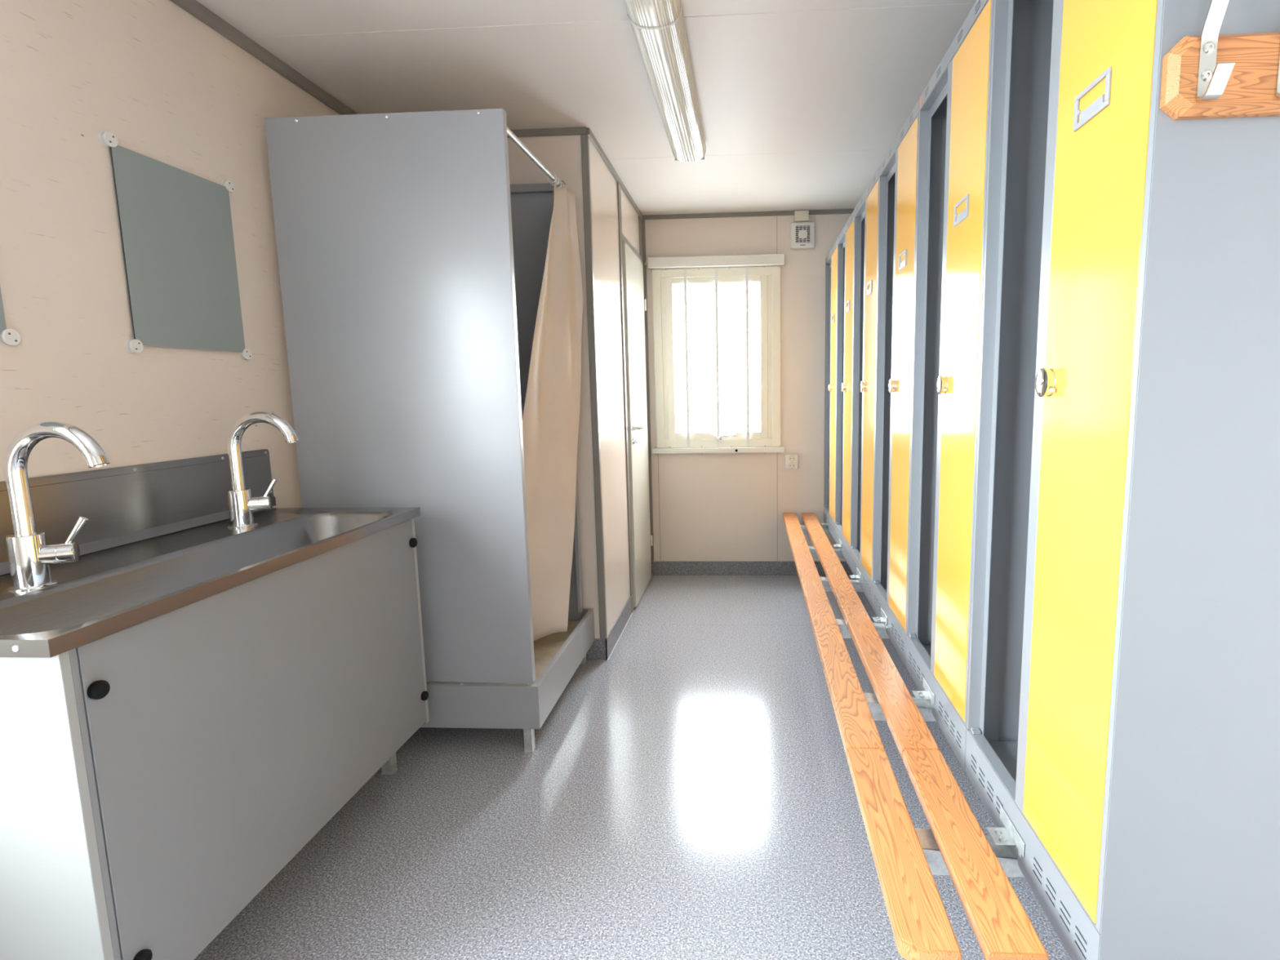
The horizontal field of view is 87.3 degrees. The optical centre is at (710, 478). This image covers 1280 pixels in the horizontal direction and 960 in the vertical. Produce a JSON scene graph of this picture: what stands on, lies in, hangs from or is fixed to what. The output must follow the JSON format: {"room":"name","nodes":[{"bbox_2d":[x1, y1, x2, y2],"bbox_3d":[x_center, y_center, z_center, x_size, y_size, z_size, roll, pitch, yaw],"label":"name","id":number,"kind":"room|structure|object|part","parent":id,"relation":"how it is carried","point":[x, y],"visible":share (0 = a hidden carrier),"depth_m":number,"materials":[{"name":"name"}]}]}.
{"room":"locker room","nodes":[
{"label":"locker room","id":0,"kind":"room"},
{"bbox_2d":[0,0,340,507],"bbox_3d":[-1.565,-0.118,1.606,0.120,2.400,6.174,0,8,3],"label":"wall","id":1,"kind":"structure","parent":0,"point":[171,90],"depth_m":1.68,"materials":[{"name":"beige paint"}]},
{"bbox_2d":[0,287,21,346],"bbox_3d":[-1.522,-0.528,1.208,0.018,0.542,0.422,0,8,3],"label":"wall mirror","id":2,"kind":"object","parent":1,"relation":"attached to","point":[11,337],"visible":1,"depth_m":1.42,"materials":[{"name":"grey mirror"}]},
{"bbox_2d":[0,448,275,575],"bbox_3d":[-1.487,0.076,1.627,0.029,0.192,1.199,0,8,3],"label":"backsplash","id":3,"kind":"structure","parent":1,"relation":"attached to","point":[122,505],"depth_m":1.71,"materials":[{"name":"silver metal"}]},
{"bbox_2d":[98,131,252,359],"bbox_3d":[-1.484,-0.618,1.883,0.018,0.542,0.422,0,8,3],"label":"wall mirror","id":4,"kind":"object","parent":1,"relation":"attached to","point":[176,227],"visible":1,"depth_m":1.85,"materials":[{"name":"grey mirror"}]},
{"bbox_2d":[169,0,357,115],"bbox_3d":[-1.554,-1.193,0.721,0.022,0.037,4.465,0,8,3],"label":"trim","id":5,"kind":"structure","parent":1,"relation":"attached to","point":[193,7],"depth_m":2.16,"materials":[{"name":"grey metal"}]},
{"bbox_2d":[507,134,608,638],"bbox_3d":[-0.968,-0.322,3.084,0.904,2.400,0.050,0,8,3],"label":"wall","id":6,"kind":"structure","parent":0,"point":[561,155],"depth_m":2.99,"materials":[{"name":"beige paint"}]},
{"bbox_2d":[506,126,586,137],"bbox_3d":[-0.988,-1.493,2.898,0.904,0.029,0.012,0,8,3],"label":"trim","id":7,"kind":"structure","parent":6,"relation":"attached to","point":[563,131],"depth_m":2.88,"materials":[{"name":"grey metal"}]},
{"bbox_2d":[580,134,607,639],"bbox_3d":[-0.531,-0.359,3.025,0.029,2.267,0.008,0,8,3],"label":"trim","id":8,"kind":"structure","parent":6,"relation":"attached to","point":[583,137],"depth_m":3.01,"materials":[{"name":"grey metal"}]},
{"bbox_2d":[586,638,607,659],"bbox_3d":[-0.950,0.820,3.207,0.910,0.104,0.006,0,8,3],"label":"baseboard","id":9,"kind":"structure","parent":6,"relation":"attached to","point":[597,651],"depth_m":3.18,"materials":[{"name":"grey plastic"}]},
{"bbox_2d":[195,0,976,215],"bbox_3d":[-0.203,-1.342,1.366,2.887,0.051,6.174,0,8,3],"label":"ceiling","id":10,"kind":"structure","parent":0,"point":[802,103],"depth_m":2.38,"materials":[{"name":"white paint"}]},
{"bbox_2d":[623,0,706,161],"bbox_3d":[-0.142,-1.408,2.351,0.163,0.080,1.524,0,8,3],"label":"ceiling lamp","id":11,"kind":"object","parent":10,"relation":"attached to","point":[658,26],"visible":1,"depth_m":2.22,"materials":[{"name":"white plastic"}]},
{"bbox_2d":[589,138,639,633],"bbox_3d":[-0.501,-0.422,3.786,0.050,2.400,1.419,0,8,3],"label":"wall","id":12,"kind":"structure","parent":0,"point":[603,184],"depth_m":3.36,"materials":[{"name":"beige paint"}]},
{"bbox_2d":[586,128,642,219],"bbox_3d":[-0.489,-1.594,3.604,0.012,0.028,1.469,0,8,3],"label":"trim","id":13,"kind":"structure","parent":12,"relation":"attached to","point":[591,136],"depth_m":3.35,"materials":[{"name":"beige metal"}]},
{"bbox_2d":[605,595,632,660],"bbox_3d":[-0.480,0.772,3.509,0.006,0.104,0.671,0,8,3],"label":"baseboard","id":14,"kind":"structure","parent":12,"relation":"attached to","point":[615,633],"depth_m":3.46,"materials":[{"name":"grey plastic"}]},
{"bbox_2d":[617,182,634,613],"bbox_3d":[-0.475,-0.400,3.724,0.008,2.372,0.062,0,8,3],"label":"trim","id":15,"kind":"structure","parent":12,"relation":"attached to","point":[619,190],"depth_m":3.70,"materials":[{"name":"grey metal"}]},
{"bbox_2d":[622,233,640,260],"bbox_3d":[-0.469,-1.356,3.946,0.008,0.044,0.630,0,8,3],"label":"trim","id":16,"kind":"structure","parent":12,"relation":"attached to","point":[624,239],"depth_m":3.89,"materials":[{"name":"beige metal"}]},
{"bbox_2d":[622,242,653,607],"bbox_3d":[-0.428,-0.308,4.092,0.102,2.065,0.647,0,8,3],"label":"door","id":17,"kind":"structure","parent":12,"relation":"in","point":[635,304],"depth_m":3.99,"materials":[{"name":"white paint"}]},
{"bbox_3d":[-0.418,-0.295,3.874,0.058,0.040,0.135,0,8,3],"label":"handle","id":18,"kind":"part","parent":17,"relation":"part of","materials":[{"name":"silver metal"}]},
{"bbox_2d":[193,575,1071,959],"bbox_3d":[-0.166,1.086,1.687,2.887,0.050,6.174,0,8,3],"label":"floor","id":19,"kind":"structure","parent":0,"point":[688,793],"depth_m":1.95,"materials":[{"name":"grey plastic"}]},
{"bbox_2d":[0,518,429,959],"bbox_3d":[-1.234,0.634,1.682,0.518,0.879,1.129,0,8,3],"label":"base cabinet","id":20,"kind":"object","parent":19,"relation":"on","point":[157,774],"visible":0.95,"depth_m":1.31,"materials":[{"name":"grey laminate"}]},
{"bbox_3d":[-1.275,0.622,1.120,0.502,0.707,0.016,0,8,3],"label":"panel","id":21,"kind":"part","parent":20,"relation":"part of","materials":[{"name":"white laminate"}]},
{"bbox_2d":[0,448,420,657],"bbox_3d":[-1.240,0.127,1.619,0.523,0.298,1.201,0,8,3],"label":"trough","id":22,"kind":"object","parent":20,"relation":"on","point":[156,540],"visible":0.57,"depth_m":1.61,"materials":[{"name":"silver metal"}]},
{"bbox_2d":[4,421,110,591],"bbox_3d":[-1.262,0.051,1.301,0.222,0.323,0.083,-1,8,-3],"label":"faucet","id":23,"kind":"object","parent":22,"relation":"on","point":[30,557],"visible":1,"depth_m":1.28,"materials":[{"name":"silver metal"}]},
{"bbox_3d":[-1.253,0.003,1.280,0.201,0.223,0.031,0,8,3],"label":"spout","id":24,"kind":"part","parent":23,"relation":"part of","materials":[{"name":"silver metal"}]},
{"bbox_3d":[-1.269,0.106,1.332,0.041,0.056,0.015,-6,9,-33],"label":"lever","id":25,"kind":"part","parent":23,"relation":"part of","materials":[{"name":"silver metal"}]},
{"bbox_2d":[226,411,298,528],"bbox_3d":[-1.259,-0.026,1.884,0.222,0.323,0.083,-1,8,-3],"label":"faucet","id":26,"kind":"object","parent":22,"relation":"on","point":[242,505],"visible":1,"depth_m":1.86,"materials":[{"name":"silver metal"}]},
{"bbox_3d":[-1.250,-0.074,1.863,0.201,0.223,0.031,0,8,3],"label":"spout","id":27,"kind":"part","parent":26,"relation":"part of","materials":[{"name":"silver metal"}]},
{"bbox_3d":[-1.266,0.029,1.915,0.041,0.056,0.015,-6,9,-33],"label":"lever","id":28,"kind":"part","parent":26,"relation":"part of","materials":[{"name":"silver metal"}]},
{"bbox_3d":[-1.093,0.904,2.254,0.041,0.190,0.033,0,8,3],"label":"leg","id":29,"kind":"part","parent":20,"relation":"part of","materials":[{"name":"metal"}]},
{"bbox_3d":[-1.212,0.476,2.222,0.502,0.707,0.016,0,8,3],"label":"panel","id":30,"kind":"part","parent":20,"relation":"part of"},
{"bbox_2d":[264,108,595,752],"bbox_3d":[-1.016,-0.146,2.654,0.849,2.166,0.841,0,8,3],"label":"shower cubicle","id":31,"kind":"object","parent":19,"relation":"on","point":[411,265],"visible":0.81,"depth_m":2.23,"materials":[{"name":"silver metal"}]},
{"bbox_2d":[420,608,595,728],"bbox_3d":[-0.989,0.751,2.772,0.823,0.160,0.841,0,8,3],"label":"tray","id":32,"kind":"object","parent":31,"relation":"on","point":[452,702],"depth_m":2.35,"materials":[{"name":"metal"}]},
{"bbox_3d":[-0.652,0.925,2.388,0.033,0.100,0.035,0,8,3],"label":"leg","id":33,"kind":"part","parent":31,"relation":"part of","materials":[{"name":"metal"}]},
{"bbox_3d":[-1.031,-1.243,2.889,0.775,0.022,0.020,0,8,3],"label":"rail","id":34,"kind":"part","parent":31,"relation":"part of","materials":[{"name":"grey metal"}]},
{"bbox_3d":[-0.648,-1.181,2.491,0.019,0.031,0.781,0,8,3],"label":"curtain rail","id":35,"kind":"part","parent":31,"relation":"part of","materials":[{"name":"metal"}]},
{"bbox_3d":[-1.009,-0.295,3.014,0.790,1.966,0.040,0,8,3],"label":"panel","id":36,"kind":"part","parent":31,"relation":"part of","materials":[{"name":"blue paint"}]},
{"bbox_2d":[521,172,582,640],"bbox_3d":[-0.679,-0.279,2.723,0.109,1.885,0.550,3,8,25],"label":"shower curtain","id":37,"kind":"object","parent":31,"relation":"hanging from","point":[550,419],"visible":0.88,"depth_m":2.78,"materials":[{"name":"beige fabric"}]},
{"bbox_3d":[-0.609,0.824,3.147,0.033,0.100,0.035,0,8,3],"label":"leg","id":38,"kind":"part","parent":31,"relation":"part of","materials":[{"name":"metal"}]},
{"bbox_2d":[782,512,1048,959],"bbox_3d":[0.676,0.683,2.767,0.581,0.441,3.567,0,8,3],"label":"bench","id":39,"kind":"object","parent":19,"relation":"on","point":[906,857],"visible":0.86,"depth_m":1.35,"materials":[{"name":"brown wood"}]},
{"bbox_3d":[0.777,0.325,4.258,0.548,0.060,0.062,0,8,3],"label":"support arm","id":40,"kind":"part","parent":39,"relation":"part of","materials":[{"name":"metal"}]},
{"bbox_3d":[0.743,0.403,3.670,0.548,0.060,0.062,0,8,3],"label":"support arm","id":41,"kind":"part","parent":39,"relation":"part of","materials":[{"name":"metal"}]},
{"bbox_2d":[823,238,837,542],"bbox_3d":[0.998,-0.514,4.092,0.566,1.739,0.596,0,8,3],"label":"locker","id":42,"kind":"object","parent":39,"relation":"on","point":[831,260],"visible":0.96,"depth_m":4.08,"materials":[{"name":"yellow metal"}]},
{"bbox_3d":[1.024,-0.559,4.385,0.547,1.727,0.001,0,8,3],"label":"panel","id":43,"kind":"part","parent":42,"relation":"part of","materials":[{"name":"grey paint"}]},
{"bbox_3d":[0.733,-0.535,3.949,0.018,1.568,0.258,0,8,3],"label":"door","id":44,"kind":"part","parent":42,"relation":"part of","materials":[{"name":"yellow paint"}]},
{"bbox_3d":[0.708,0.484,3.061,0.548,0.060,0.062,0,8,3],"label":"support arm","id":45,"kind":"part","parent":39,"relation":"part of","materials":[{"name":"metal"}]},
{"bbox_2d":[835,209,854,568],"bbox_3d":[0.964,-0.435,3.502,0.566,1.739,0.596,0,8,3],"label":"locker","id":46,"kind":"object","parent":39,"relation":"on","point":[846,239],"visible":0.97,"depth_m":3.47,"materials":[{"name":"grey paint"}]},
{"bbox_3d":[0.991,-0.480,3.795,0.547,1.727,0.001,0,8,3],"label":"panel","id":47,"kind":"part","parent":46,"relation":"part of","materials":[{"name":"grey paint"}]},
{"bbox_3d":[0.699,-0.457,3.359,0.018,1.568,0.258,0,8,3],"label":"door","id":48,"kind":"part","parent":46,"relation":"part of","materials":[{"name":"yellow paint"}]},
{"bbox_3d":[0.683,-0.857,3.321,0.004,0.049,0.098,0,8,3],"label":"name frame","id":49,"kind":"part","parent":46,"relation":"part of","materials":[{"name":"paint"}]},
{"bbox_3d":[0.676,0.560,2.492,0.548,0.060,0.062,0,8,3],"label":"support arm","id":50,"kind":"part","parent":39,"relation":"part of","materials":[{"name":"metal"}]},
{"bbox_2d":[850,167,879,606],"bbox_3d":[0.930,-0.357,2.911,0.566,1.739,0.596,0,8,3],"label":"locker","id":51,"kind":"object","parent":39,"relation":"on","point":[866,211],"visible":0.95,"depth_m":2.88,"materials":[{"name":"yellow metal"}]},
{"bbox_3d":[0.957,-0.402,3.204,0.547,1.727,0.001,0,8,3],"label":"panel","id":52,"kind":"part","parent":51,"relation":"part of","materials":[{"name":"grey paint"}]},
{"bbox_3d":[0.649,-0.779,2.731,0.004,0.049,0.098,0,8,3],"label":"name frame","id":53,"kind":"part","parent":51,"relation":"part of","materials":[{"name":"paint"}]},
{"bbox_3d":[0.665,-0.378,2.769,0.018,1.568,0.258,0,8,3],"label":"door","id":54,"kind":"part","parent":51,"relation":"part of","materials":[{"name":"yellow paint"}]},
{"bbox_2d":[871,98,919,668],"bbox_3d":[0.897,-0.278,2.321,0.566,1.739,0.596,0,8,3],"label":"locker","id":55,"kind":"object","parent":39,"relation":"on","point":[898,171],"visible":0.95,"depth_m":2.27,"materials":[{"name":"yellow metal"}]},
{"bbox_3d":[0.923,-0.323,2.614,0.547,1.727,0.001,0,8,3],"label":"panel","id":56,"kind":"part","parent":55,"relation":"part of","materials":[{"name":"grey paint"}]},
{"bbox_3d":[0.615,-0.700,2.141,0.004,0.049,0.098,0,8,3],"label":"name frame","id":57,"kind":"part","parent":55,"relation":"part of","materials":[{"name":"paint"}]},
{"bbox_3d":[0.632,-0.300,2.178,0.018,1.568,0.258,0,8,3],"label":"door","id":58,"kind":"part","parent":55,"relation":"part of","materials":[{"name":"yellow paint"}]},
{"bbox_3d":[0.641,0.641,1.876,0.548,0.060,0.062,0,8,3],"label":"support arm","id":59,"kind":"part","parent":39,"relation":"part of","materials":[{"name":"metal"}]},
{"bbox_2d":[906,0,993,773],"bbox_3d":[0.863,-0.200,1.731,0.566,1.739,0.596,0,8,3],"label":"locker","id":60,"kind":"object","parent":39,"relation":"on","point":[954,104],"visible":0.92,"depth_m":1.67,"materials":[{"name":"yellow metal"}]},
{"bbox_3d":[0.884,0.569,1.832,0.543,0.002,0.592,0,8,3],"label":"floor panel","id":61,"kind":"part","parent":60,"relation":"part of","materials":[{"name":"grey paint"}]},
{"bbox_3d":[0.889,-0.245,2.023,0.547,1.727,0.001,0,8,3],"label":"panel","id":62,"kind":"part","parent":60,"relation":"part of","materials":[{"name":"grey paint"}]},
{"bbox_3d":[0.582,-0.622,1.550,0.004,0.049,0.098,0,8,3],"label":"name frame","id":63,"kind":"part","parent":60,"relation":"part of","materials":[{"name":"paint"}]},
{"bbox_3d":[0.598,-0.221,1.588,0.018,1.568,0.258,0,8,3],"label":"door","id":64,"kind":"part","parent":60,"relation":"part of","materials":[{"name":"yellow paint"}]},
{"bbox_3d":[0.856,-0.167,1.435,0.547,1.727,0.002,0,8,3],"label":"panel","id":65,"kind":"part","parent":60,"relation":"part of","materials":[{"name":"grey paint"}]},
{"bbox_3d":[0.607,0.720,1.284,0.548,0.060,0.062,0,8,3],"label":"support arm","id":66,"kind":"part","parent":39,"relation":"part of","materials":[{"name":"metal"}]},
{"bbox_2d":[964,0,1279,959],"bbox_3d":[0.829,-0.121,1.140,0.566,1.739,0.596,0,8,3],"label":"locker","id":67,"kind":"object","parent":39,"relation":"on","point":[1123,699],"visible":1,"depth_m":0.93,"materials":[{"name":"grey paint"}]},
{"bbox_3d":[0.851,0.647,1.241,0.543,0.002,0.592,0,8,3],"label":"floor panel","id":68,"kind":"part","parent":67,"relation":"part of","materials":[{"name":"grey paint"}]},
{"bbox_3d":[0.856,-0.167,1.433,0.547,1.727,0.001,0,8,3],"label":"panel","id":69,"kind":"part","parent":67,"relation":"part of","materials":[{"name":"grey paint"}]},
{"bbox_3d":[0.578,-0.163,1.149,0.027,1.577,0.593,0,8,3],"label":"frame","id":70,"kind":"part","parent":67,"relation":"part of","materials":[{"name":"grey paint"}]},
{"bbox_3d":[0.565,-0.143,0.998,0.018,1.568,0.258,0,8,3],"label":"door","id":71,"kind":"part","parent":67,"relation":"part of","materials":[{"name":"yellow paint"}]},
{"bbox_3d":[0.548,-0.543,0.960,0.004,0.049,0.098,0,8,3],"label":"name frame","id":72,"kind":"part","parent":67,"relation":"part of","materials":[{"name":"paint"}]},
{"bbox_3d":[0.822,-0.088,0.845,0.547,1.727,0.002,0,8,3],"label":"panel","id":73,"kind":"part","parent":67,"relation":"part of","materials":[{"name":"grey paint"}]},
{"bbox_2d":[1160,0,1279,119],"bbox_3d":[0.806,-0.538,0.738,0.528,0.213,0.093,0,8,3],"label":"hook rack","id":74,"kind":"object","parent":67,"relation":"attached to","point":[1210,74],"visible":1,"depth_m":0.78,"materials":[{"name":"brown wood"}]},
{"bbox_2d":[644,213,851,560],"bbox_3d":[-0.013,-0.526,4.522,2.647,2.400,0.120,0,8,3],"label":"wall","id":75,"kind":"structure","parent":0,"point":[713,506],"depth_m":4.48,"materials":[{"name":"beige paint"}]},
{"bbox_2d":[638,215,653,561],"bbox_3d":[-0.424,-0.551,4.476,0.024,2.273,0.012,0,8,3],"label":"trim","id":76,"kind":"structure","parent":75,"relation":"attached to","point":[642,220],"depth_m":4.46,"materials":[{"name":"grey metal"}]},
{"bbox_2d":[657,462,661,560],"bbox_3d":[-0.354,0.204,4.577,0.002,0.748,0.001,0,8,3],"label":"trim","id":77,"kind":"structure","parent":75,"relation":"attached to","point":[658,462],"depth_m":4.57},
{"bbox_2d":[644,253,784,454],"bbox_3d":[0.029,-0.800,4.392,0.904,1.295,0.059,0,8,3],"label":"guard","id":78,"kind":"object","parent":75,"relation":"attached to","point":[746,260],"visible":1,"depth_m":4.35,"materials":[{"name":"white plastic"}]},
{"bbox_3d":[0.030,-1.399,4.304,0.881,0.064,0.043,0,8,3],"label":"rail","id":79,"kind":"part","parent":78,"relation":"part of","materials":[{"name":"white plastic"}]},
{"bbox_3d":[0.046,-0.186,4.470,0.885,0.034,0.031,0,8,3],"label":"rail","id":80,"kind":"part","parent":78,"relation":"part of","materials":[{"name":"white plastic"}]},
{"bbox_2d":[652,266,780,448],"bbox_3d":[0.042,-0.792,4.446,0.835,1.171,0.155,0,8,3],"label":"window","id":81,"kind":"structure","parent":75,"relation":"in","point":[664,281],"depth_m":4.41,"materials":[{"name":"beige paint"}]},
{"bbox_3d":[0.099,-0.274,4.457,0.130,0.037,0.047,0,8,3],"label":"handle","id":82,"kind":"part","parent":81,"relation":"part of","materials":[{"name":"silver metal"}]},
{"bbox_2d":[642,208,854,219],"bbox_3d":[0.422,-1.697,4.275,1.731,0.027,0.012,0,8,3],"label":"trim","id":83,"kind":"structure","parent":75,"relation":"attached to","point":[833,211],"depth_m":4.28,"materials":[{"name":"grey metal"}]},
{"bbox_2d":[651,560,853,575],"bbox_3d":[0.452,0.620,4.584,1.743,0.098,0.007,0,8,3],"label":"baseboard","id":84,"kind":"structure","parent":75,"relation":"attached to","point":[658,567],"depth_m":4.60,"materials":[{"name":"grey plastic"}]},
{"bbox_2d":[776,216,777,253],"bbox_3d":[0.425,-1.563,4.298,0.002,0.244,0.001,0,8,3],"label":"trim","id":85,"kind":"structure","parent":75,"relation":"attached to","point":[776,216],"depth_m":4.30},
{"bbox_2d":[777,473,777,560],"bbox_3d":[0.452,0.198,4.531,0.002,0.748,0.001,0,8,3],"label":"trim","id":86,"kind":"structure","parent":75,"relation":"attached to","point":[777,473],"depth_m":4.54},
{"bbox_2d":[785,453,798,469],"bbox_3d":[0.541,-0.110,4.469,0.087,0.102,0.033,0,8,3],"label":"wall socket","id":87,"kind":"object","parent":75,"relation":"attached to","point":[791,460],"visible":1,"depth_m":4.46,"materials":[{"name":"white plastic"}]},
{"bbox_2d":[794,210,808,221],"bbox_3d":[0.578,-1.672,4.252,0.089,0.062,0.022,0,8,3],"label":"junction box","id":88,"kind":"object","parent":75,"relation":"attached to","point":[799,215],"visible":1,"depth_m":4.24,"materials":[{"name":"beige plastic"}]},
{"bbox_2d":[790,222,814,248],"bbox_3d":[0.588,-1.558,4.276,0.156,0.163,0.028,0,8,3],"label":"fan","id":89,"kind":"object","parent":75,"relation":"attached to","point":[802,233],"visible":1,"depth_m":4.27,"materials":[{"name":"white plastic"}]},
{"bbox_2d":[795,225,810,243],"bbox_3d":[0.587,-1.561,4.264,0.097,0.107,0.004,0,8,3],"label":"grille","id":90,"kind":"object","parent":89,"relation":"attached to","point":[802,233],"depth_m":4.26,"materials":[{"name":"white plastic"}]}
]}

